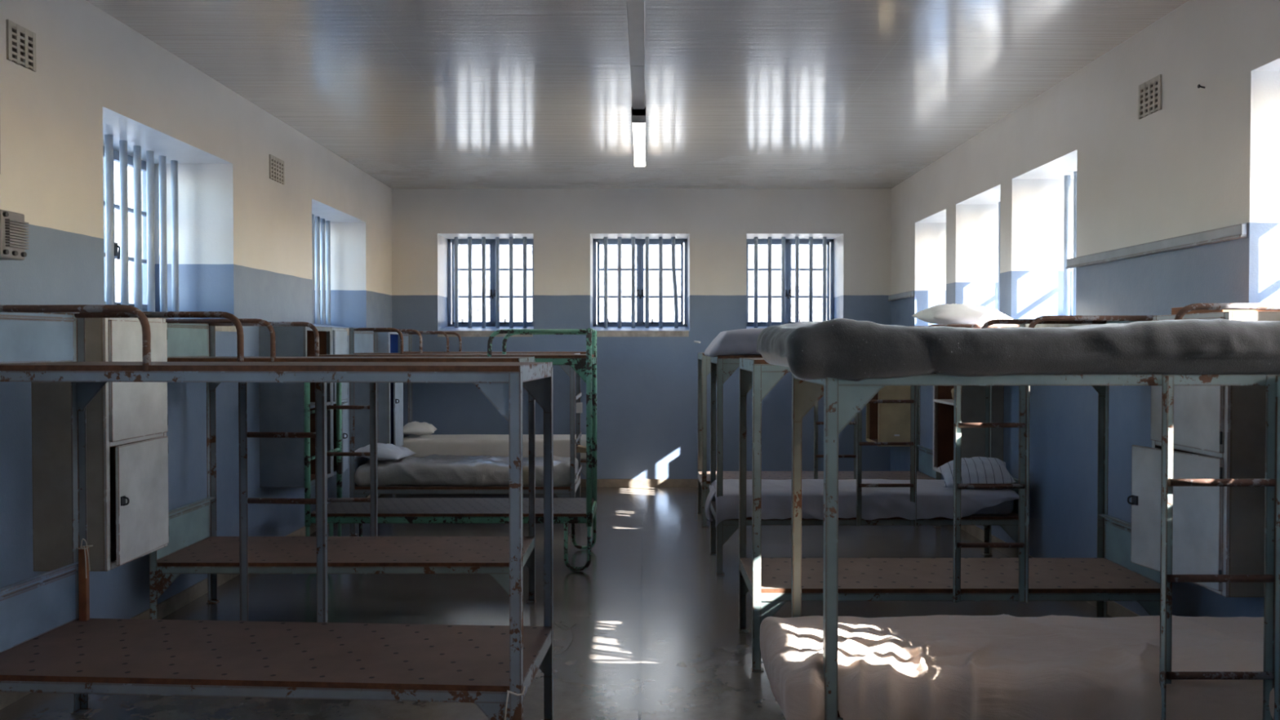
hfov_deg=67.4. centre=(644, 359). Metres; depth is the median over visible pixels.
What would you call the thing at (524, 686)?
string
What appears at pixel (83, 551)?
bed post
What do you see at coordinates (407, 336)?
bunk bed
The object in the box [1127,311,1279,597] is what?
locker
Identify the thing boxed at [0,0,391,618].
wall
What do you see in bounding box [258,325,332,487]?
locker
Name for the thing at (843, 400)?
bunk bed
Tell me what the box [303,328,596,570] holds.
bunk bed
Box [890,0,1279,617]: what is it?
wall
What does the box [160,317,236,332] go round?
trim
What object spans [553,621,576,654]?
wire
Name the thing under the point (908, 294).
trim
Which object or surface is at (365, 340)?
bunk bed
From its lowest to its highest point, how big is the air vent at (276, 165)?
0.170 m
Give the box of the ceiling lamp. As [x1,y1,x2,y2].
[631,106,645,167]
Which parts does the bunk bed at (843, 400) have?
leg, leg, frame, guard rail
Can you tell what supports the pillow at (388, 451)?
on the mattress at (434, 469)
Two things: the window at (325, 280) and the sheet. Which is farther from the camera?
the window at (325, 280)
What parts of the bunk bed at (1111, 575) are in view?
leg, leg, frame, frame, guard rail, guard rail, leg, head panel, head panel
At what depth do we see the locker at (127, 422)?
4.19 m
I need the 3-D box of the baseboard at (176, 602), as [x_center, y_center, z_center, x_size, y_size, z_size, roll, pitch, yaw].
[-2.654,1.391,4.271,0.012,0.085,11.698,0,1,0]
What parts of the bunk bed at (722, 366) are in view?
leg, leg, frame, frame, guard rail, leg, head panel, leg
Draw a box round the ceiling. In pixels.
[85,0,1188,188]
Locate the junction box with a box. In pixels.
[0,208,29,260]
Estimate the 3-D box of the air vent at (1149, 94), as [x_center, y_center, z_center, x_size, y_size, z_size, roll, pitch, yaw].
[2.600,-1.345,4.915,0.040,0.175,0.209,0,1,0]
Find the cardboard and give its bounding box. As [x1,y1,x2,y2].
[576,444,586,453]
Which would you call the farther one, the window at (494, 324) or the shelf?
the window at (494, 324)
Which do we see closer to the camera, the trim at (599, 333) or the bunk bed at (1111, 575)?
the bunk bed at (1111, 575)
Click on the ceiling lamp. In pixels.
(638, 116)
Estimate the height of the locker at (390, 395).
1.115 m
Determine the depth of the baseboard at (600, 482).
10.12 m
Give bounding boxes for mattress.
[355,453,578,486]
[402,434,586,458]
[704,328,764,356]
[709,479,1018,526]
[755,318,1279,381]
[760,613,1274,719]
[973,500,1013,514]
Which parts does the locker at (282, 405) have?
frame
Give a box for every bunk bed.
[0,304,553,719]
[149,318,536,619]
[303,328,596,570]
[349,327,582,535]
[391,330,586,497]
[697,352,941,527]
[709,324,1025,575]
[737,315,1159,672]
[791,302,1279,719]
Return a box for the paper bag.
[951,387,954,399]
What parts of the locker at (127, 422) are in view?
frame, door, door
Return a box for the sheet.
[705,485,715,521]
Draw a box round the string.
[504,685,525,719]
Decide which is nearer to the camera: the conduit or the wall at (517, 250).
the conduit
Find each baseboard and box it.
[0,494,370,710]
[580,479,697,487]
[960,524,1140,617]
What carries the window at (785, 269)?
in the wall at (647, 387)
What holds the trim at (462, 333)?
attached to the wall at (647, 387)
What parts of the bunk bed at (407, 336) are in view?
head panel, leg, guard rail, guard rail, frame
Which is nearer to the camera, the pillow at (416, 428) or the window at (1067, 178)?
the window at (1067, 178)
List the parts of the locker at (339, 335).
door, door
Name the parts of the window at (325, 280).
sill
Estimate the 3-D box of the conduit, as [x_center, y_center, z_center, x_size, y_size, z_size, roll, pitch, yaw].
[-2.649,-1.231,3.921,0.022,0.939,0.050,0,1,0]
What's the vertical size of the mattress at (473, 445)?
0.194 m
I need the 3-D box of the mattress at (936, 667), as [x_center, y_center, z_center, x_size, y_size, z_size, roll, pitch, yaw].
[1.455,1.058,3.249,2.087,0.276,0.752,0,1,0]
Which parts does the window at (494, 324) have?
sill, handle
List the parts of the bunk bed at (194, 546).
leg, head panel, head panel, leg, guard rail, guard rail, frame, frame, leg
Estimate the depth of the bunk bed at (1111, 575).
4.49 m
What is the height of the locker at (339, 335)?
1.115 m
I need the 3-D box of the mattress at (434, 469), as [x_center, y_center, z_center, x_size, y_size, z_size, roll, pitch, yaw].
[-1.430,0.912,7.889,1.783,0.215,0.678,0,1,0]
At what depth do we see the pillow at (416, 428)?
9.43 m
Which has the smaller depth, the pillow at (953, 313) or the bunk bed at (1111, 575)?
the bunk bed at (1111, 575)
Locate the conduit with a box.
[0,133,0,173]
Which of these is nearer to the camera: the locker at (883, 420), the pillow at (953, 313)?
the pillow at (953, 313)
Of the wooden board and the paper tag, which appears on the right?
the wooden board
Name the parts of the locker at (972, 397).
frame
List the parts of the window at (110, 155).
handle, frame, sill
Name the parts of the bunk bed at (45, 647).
head panel, head panel, guard rail, leg, guard rail, frame, frame, leg, leg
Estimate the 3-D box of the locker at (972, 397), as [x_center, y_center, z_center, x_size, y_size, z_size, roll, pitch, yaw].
[2.429,0.314,7.241,0.322,1.115,0.630,0,1,0]
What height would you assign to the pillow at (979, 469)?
0.189 m
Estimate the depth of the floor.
5.43 m
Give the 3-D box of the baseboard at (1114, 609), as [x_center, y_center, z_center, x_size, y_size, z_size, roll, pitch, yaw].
[2.584,1.391,4.271,0.012,0.085,11.698,0,1,0]
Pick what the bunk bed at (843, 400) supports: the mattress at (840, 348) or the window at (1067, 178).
the mattress at (840, 348)
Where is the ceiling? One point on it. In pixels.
(411, 94)
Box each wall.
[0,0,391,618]
[114,161,830,324]
[391,188,891,479]
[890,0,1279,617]
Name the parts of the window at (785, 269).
sill, handle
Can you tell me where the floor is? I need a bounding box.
[0,487,1111,719]
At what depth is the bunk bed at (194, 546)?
5.22 m
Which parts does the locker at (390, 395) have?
frame, door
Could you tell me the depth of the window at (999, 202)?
7.86 m
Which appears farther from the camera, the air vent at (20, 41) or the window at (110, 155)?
the window at (110, 155)
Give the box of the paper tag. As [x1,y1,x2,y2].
[576,402,582,413]
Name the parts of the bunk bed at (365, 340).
leg, head panel, head panel, leg, guard rail, guard rail, frame, leg, leg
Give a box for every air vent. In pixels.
[5,19,36,71]
[269,154,284,184]
[1137,74,1161,119]
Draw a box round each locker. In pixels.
[31,317,168,571]
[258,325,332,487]
[331,327,348,476]
[354,332,403,450]
[866,386,910,446]
[933,386,1004,473]
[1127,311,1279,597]
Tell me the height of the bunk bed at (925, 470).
1.636 m
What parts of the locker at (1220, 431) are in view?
door, door, frame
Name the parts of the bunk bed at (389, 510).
post, post, frame, guard rail, guard rail, frame, post, post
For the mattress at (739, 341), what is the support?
on the bunk bed at (722, 366)
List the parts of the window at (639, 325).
handle, sill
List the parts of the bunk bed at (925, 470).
leg, frame, leg, frame, leg, head panel, leg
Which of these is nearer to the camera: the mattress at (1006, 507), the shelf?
the mattress at (1006, 507)
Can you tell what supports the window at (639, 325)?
in the wall at (647, 387)
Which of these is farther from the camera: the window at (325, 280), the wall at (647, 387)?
the wall at (647, 387)
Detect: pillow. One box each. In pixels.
[354,442,415,460]
[403,421,437,435]
[911,303,1013,324]
[937,456,1016,487]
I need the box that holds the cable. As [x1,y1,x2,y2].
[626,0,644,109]
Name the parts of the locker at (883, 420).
frame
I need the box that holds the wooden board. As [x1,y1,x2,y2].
[1171,306,1279,315]
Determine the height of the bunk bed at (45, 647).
1.636 m
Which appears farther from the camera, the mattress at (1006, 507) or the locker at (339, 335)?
the locker at (339, 335)
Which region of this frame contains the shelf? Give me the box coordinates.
[939,399,953,401]
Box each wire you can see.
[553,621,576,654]
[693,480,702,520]
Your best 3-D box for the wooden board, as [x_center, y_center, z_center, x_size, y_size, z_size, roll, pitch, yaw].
[2.420,-0.208,3.997,0.260,0.030,0.340,0,1,-3]
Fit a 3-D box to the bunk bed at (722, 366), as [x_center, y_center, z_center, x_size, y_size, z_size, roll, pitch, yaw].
[1.470,0.579,6.537,2.008,1.636,0.674,0,1,0]
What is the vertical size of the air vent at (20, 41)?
0.165 m
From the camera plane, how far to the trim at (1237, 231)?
4.72 m
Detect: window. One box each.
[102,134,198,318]
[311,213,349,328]
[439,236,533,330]
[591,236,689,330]
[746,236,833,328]
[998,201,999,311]
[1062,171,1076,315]
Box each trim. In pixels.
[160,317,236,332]
[437,330,533,337]
[596,330,688,337]
[888,290,914,301]
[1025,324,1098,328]
[1065,222,1248,268]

